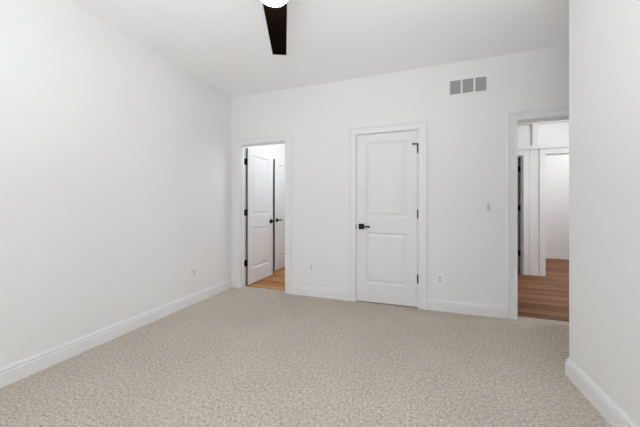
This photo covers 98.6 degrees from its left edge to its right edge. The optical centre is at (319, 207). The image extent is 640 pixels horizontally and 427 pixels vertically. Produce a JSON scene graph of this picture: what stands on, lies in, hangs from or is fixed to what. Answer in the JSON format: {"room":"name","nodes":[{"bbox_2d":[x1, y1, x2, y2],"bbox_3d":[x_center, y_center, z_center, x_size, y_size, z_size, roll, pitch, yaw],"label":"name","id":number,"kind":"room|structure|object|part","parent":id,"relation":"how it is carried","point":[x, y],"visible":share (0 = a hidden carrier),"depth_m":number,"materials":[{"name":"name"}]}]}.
{"room":"empty bedroom","nodes":[
{"label":"empty bedroom","id":0,"kind":"room"},
{"bbox_2d":[0,0,284,367],"bbox_3d":[-1.548,-0.216,3.403,0.115,2.746,6.785,0,0,19],"label":"wall","id":1,"kind":"structure","parent":0,"point":[116,158],"depth_m":2.30,"materials":[{"name":"white paint"}]},
{"bbox_2d":[0,279,231,387],"bbox_3d":[-1.919,1.095,2.137,0.016,0.124,3.920,0,0,19],"label":"baseboard","id":2,"kind":"structure","parent":1,"relation":"attached to","point":[11,373],"depth_m":2.27,"materials":[{"name":"white paint"}]},
{"bbox_2d":[191,266,195,277],"bbox_3d":[-1.515,0.779,3.307,0.009,0.124,0.076,0,0,19],"label":"wall outlet","id":3,"kind":"object","parent":1,"relation":"attached to","point":[193,269],"visible":1,"depth_m":3.30,"materials":[{"name":"white plastic"}]},
{"bbox_2d":[0,258,611,426],"bbox_3d":[2.051,1.217,3.003,7.300,0.120,8.395,0,0,19],"label":"floor","id":4,"kind":"structure","parent":0,"point":[246,356],"depth_m":1.95,"materials":[{"name":"beige carpet"}]},
{"bbox_2d":[68,0,568,97],"bbox_3d":[0.138,-1.649,1.421,4.603,0.120,4.150,0,0,19],"label":"ceiling","id":5,"kind":"structure","parent":0,"point":[225,44],"depth_m":2.52,"materials":[{"name":"white paint"}]},
{"bbox_2d":[262,0,286,54],"bbox_3d":[-0.138,-1.378,1.546,1.123,0.421,1.230,0,0,19],"label":"ceiling fan","id":6,"kind":"object","parent":5,"relation":"hanging from","point":[275,11],"visible":1,"depth_m":1.86,"materials":[{"name":"black metal"}]},
{"bbox_2d":[232,45,568,305],"bbox_3d":[0.856,-0.216,3.308,4.488,2.746,0.115,0,0,19],"label":"wall","id":7,"kind":"structure","parent":0,"point":[467,134],"depth_m":3.10,"materials":[{"name":"white paint"}]},
{"bbox_2d":[246,148,273,284],"bbox_3d":[-0.950,0.137,4.364,0.142,2.015,0.696,0,0,22],"label":"door","id":8,"kind":"structure","parent":7,"relation":"in","point":[259,165],"depth_m":4.32,"materials":[{"name":"white paint"}]},
{"bbox_2d":[234,133,291,293],"bbox_3d":[-0.781,0.086,3.877,0.892,2.141,0.158,0,0,19],"label":"door frame","id":9,"kind":"structure","parent":7,"relation":"attached to","point":[240,144],"depth_m":3.93,"materials":[{"name":"white paint"}]},
{"bbox_2d":[309,262,313,271],"bbox_3d":[-0.113,0.779,3.579,0.076,0.124,0.009,0,0,19],"label":"wall outlet","id":10,"kind":"object","parent":7,"relation":"attached to","point":[311,264],"visible":1,"depth_m":3.58,"materials":[{"name":"white plastic"}]},
{"bbox_2d":[232,279,506,318],"bbox_3d":[0.329,1.095,3.422,3.418,0.124,0.016,0,0,19],"label":"baseboard","id":11,"kind":"structure","parent":7,"relation":"attached to","point":[477,309],"depth_m":3.06,"materials":[{"name":"white paint"}]},
{"bbox_2d":[348,120,426,309],"bbox_3d":[0.799,0.086,3.316,0.907,2.141,0.136,0,0,19],"label":"door frame","id":12,"kind":"structure","parent":7,"relation":"attached to","point":[421,126],"depth_m":3.23,"materials":[{"name":"white paint"}]},
{"bbox_2d":[357,130,418,306],"bbox_3d":[0.787,0.131,3.263,0.720,2.028,0.089,0,0,19],"label":"door","id":13,"kind":"structure","parent":7,"relation":"in","point":[387,163],"depth_m":3.27,"materials":[{"name":"white paint"}]},
{"bbox_2d":[436,273,443,284],"bbox_3d":[1.340,0.802,3.073,0.076,0.124,0.009,0,0,19],"label":"wall outlet","id":14,"kind":"object","parent":7,"relation":"attached to","point":[439,277],"visible":1,"depth_m":3.07,"materials":[{"name":"white plastic"}]},
{"bbox_2d":[448,75,488,96],"bbox_3d":[1.600,-1.315,2.982,0.392,0.180,0.011,0,0,19],"label":"air vent","id":15,"kind":"object","parent":7,"relation":"in","point":[476,84],"visible":1,"depth_m":2.98,"materials":[{"name":"white plastic"}]},
{"bbox_2d":[450,80,460,94],"bbox_3d":[1.486,-1.315,3.027,0.108,0.149,0.001,0,0,19],"label":"grille","id":16,"kind":"object","parent":15,"relation":"attached to","point":[455,86],"depth_m":3.02,"materials":[{"name":"grey metal"}]},
{"bbox_2d":[462,78,472,92],"bbox_3d":[1.602,-1.315,2.986,0.106,0.149,0.001,0,0,19],"label":"grille","id":17,"kind":"object","parent":15,"relation":"attached to","point":[467,83],"depth_m":2.98,"materials":[{"name":"grey metal"}]},
{"bbox_2d":[475,77,485,91],"bbox_3d":[1.718,-1.315,2.943,0.106,0.149,0.007,0,0,19],"label":"grille","id":18,"kind":"object","parent":15,"relation":"attached to","point":[480,82],"depth_m":2.94,"materials":[{"name":"grey metal"}]},
{"bbox_2d":[485,201,491,212],"bbox_3d":[1.784,-0.003,2.916,0.072,0.122,0.014,0,0,19],"label":"light switch","id":19,"kind":"object","parent":7,"relation":"attached to","point":[488,204],"visible":1,"depth_m":2.91,"materials":[{"name":"white plastic"}]},
{"bbox_2d":[494,201,501,212],"bbox_3d":[1.866,-0.003,2.889,0.072,0.122,0.011,0,0,19],"label":"light switch","id":20,"kind":"object","parent":7,"relation":"attached to","point":[497,204],"visible":1,"depth_m":2.89,"materials":[{"name":"white plastic"}]},
{"bbox_2d":[507,106,568,319],"bbox_3d":[2.390,0.086,2.774,0.901,2.141,0.158,0,0,19],"label":"door frame","id":21,"kind":"structure","parent":7,"relation":"attached to","point":[514,118],"depth_m":2.84,"materials":[{"name":"white paint"}]},
{"bbox_2d":[531,122,556,267],"bbox_3d":[4.046,-0.216,4.599,3.980,2.746,0.115,0,0,19],"label":"wall","id":22,"kind":"structure","parent":0,"point":[534,152],"depth_m":4.67,"materials":[{"name":"white paint"}]},
{"bbox_2d":[518,157,519,271],"bbox_3d":[3.622,0.131,5.181,0.048,2.028,0.712,0,0,19],"label":"door","id":23,"kind":"structure","parent":22,"relation":"in","point":[518,157],"depth_m":4.86,"materials":[{"name":"white paint"}]},
{"bbox_2d":[531,268,538,275],"bbox_3d":[4.752,1.095,4.284,2.439,0.124,0.016,0,0,19],"label":"baseboard","id":24,"kind":"structure","parent":22,"relation":"attached to","point":[534,271],"depth_m":4.67,"materials":[{"name":"white paint"}]},
{"bbox_2d":[518,147,568,275],"bbox_3d":[3.735,0.087,4.695,2.130,2.140,0.139,0,0,19],"label":"door frame","id":25,"kind":"structure","parent":22,"relation":"attached to","point":[525,155],"depth_m":4.68,"materials":[{"name":"white paint"}]},
{"bbox_2d":[518,120,568,149],"bbox_3d":[3.706,-1.243,4.628,2.520,0.520,0.055,0,0,19],"label":"wall","id":26,"kind":"structure","parent":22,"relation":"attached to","point":[550,134],"depth_m":4.62,"materials":[{"name":"white paint"}]},
{"bbox_3d":[3.099,-1.226,4.864,1.056,0.363,0.005,0,0,19],"label":"transom panel","id":27,"kind":"part","parent":26,"relation":"part of","materials":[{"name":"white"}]},
{"bbox_3d":[4.248,-1.226,4.465,1.228,0.363,0.005,0,0,19],"label":"transom panel","id":28,"kind":"part","parent":26,"relation":"part of","materials":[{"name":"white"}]},
{"bbox_2d":[546,154,568,253],"bbox_3d":[4.751,-0.216,6.444,4.100,2.746,0.120,0,0,19],"label":"wall","id":29,"kind":"structure","parent":0,"point":[557,166],"depth_m":6.18,"materials":[{"name":"white paint"}]},
{"bbox_2d":[546,253,568,258],"bbox_3d":[5.399,1.095,6.147,2.440,0.124,0.016,0,0,19],"label":"baseboard","id":30,"kind":"structure","parent":29,"relation":"attached to","point":[548,255],"depth_m":6.17,"materials":[{"name":"white paint"}]},
{"bbox_2d":[569,0,639,426],"bbox_3d":[1.669,-0.216,0.297,0.972,2.746,3.032,0,0,19],"label":"wall","id":31,"kind":"structure","parent":0,"point":[604,35],"depth_m":1.53,"materials":[{"name":"white paint"}]},
{"bbox_2d":[565,358,638,426],"bbox_3d":[1.791,1.095,0.846,0.873,0.124,3.920,0,0,19],"label":"baseboard","id":32,"kind":"structure","parent":31,"relation":"attached to","point":[615,416],"depth_m":1.57,"materials":[{"name":"white paint"}]},
{"bbox_3d":[0.085,-0.216,5.482,1.603,2.746,0.115,0,0,19],"label":"wall","id":33,"kind":"structure","parent":0,"visible":0},
{"bbox_2d":[273,159,284,270],"bbox_3d":[-0.682,0.137,5.296,0.142,2.015,0.729,0,0,23],"label":"door","id":34,"kind":"structure","parent":33,"relation":"in","point":[278,166],"depth_m":5.09,"materials":[{"name":"white paint"}]}
]}

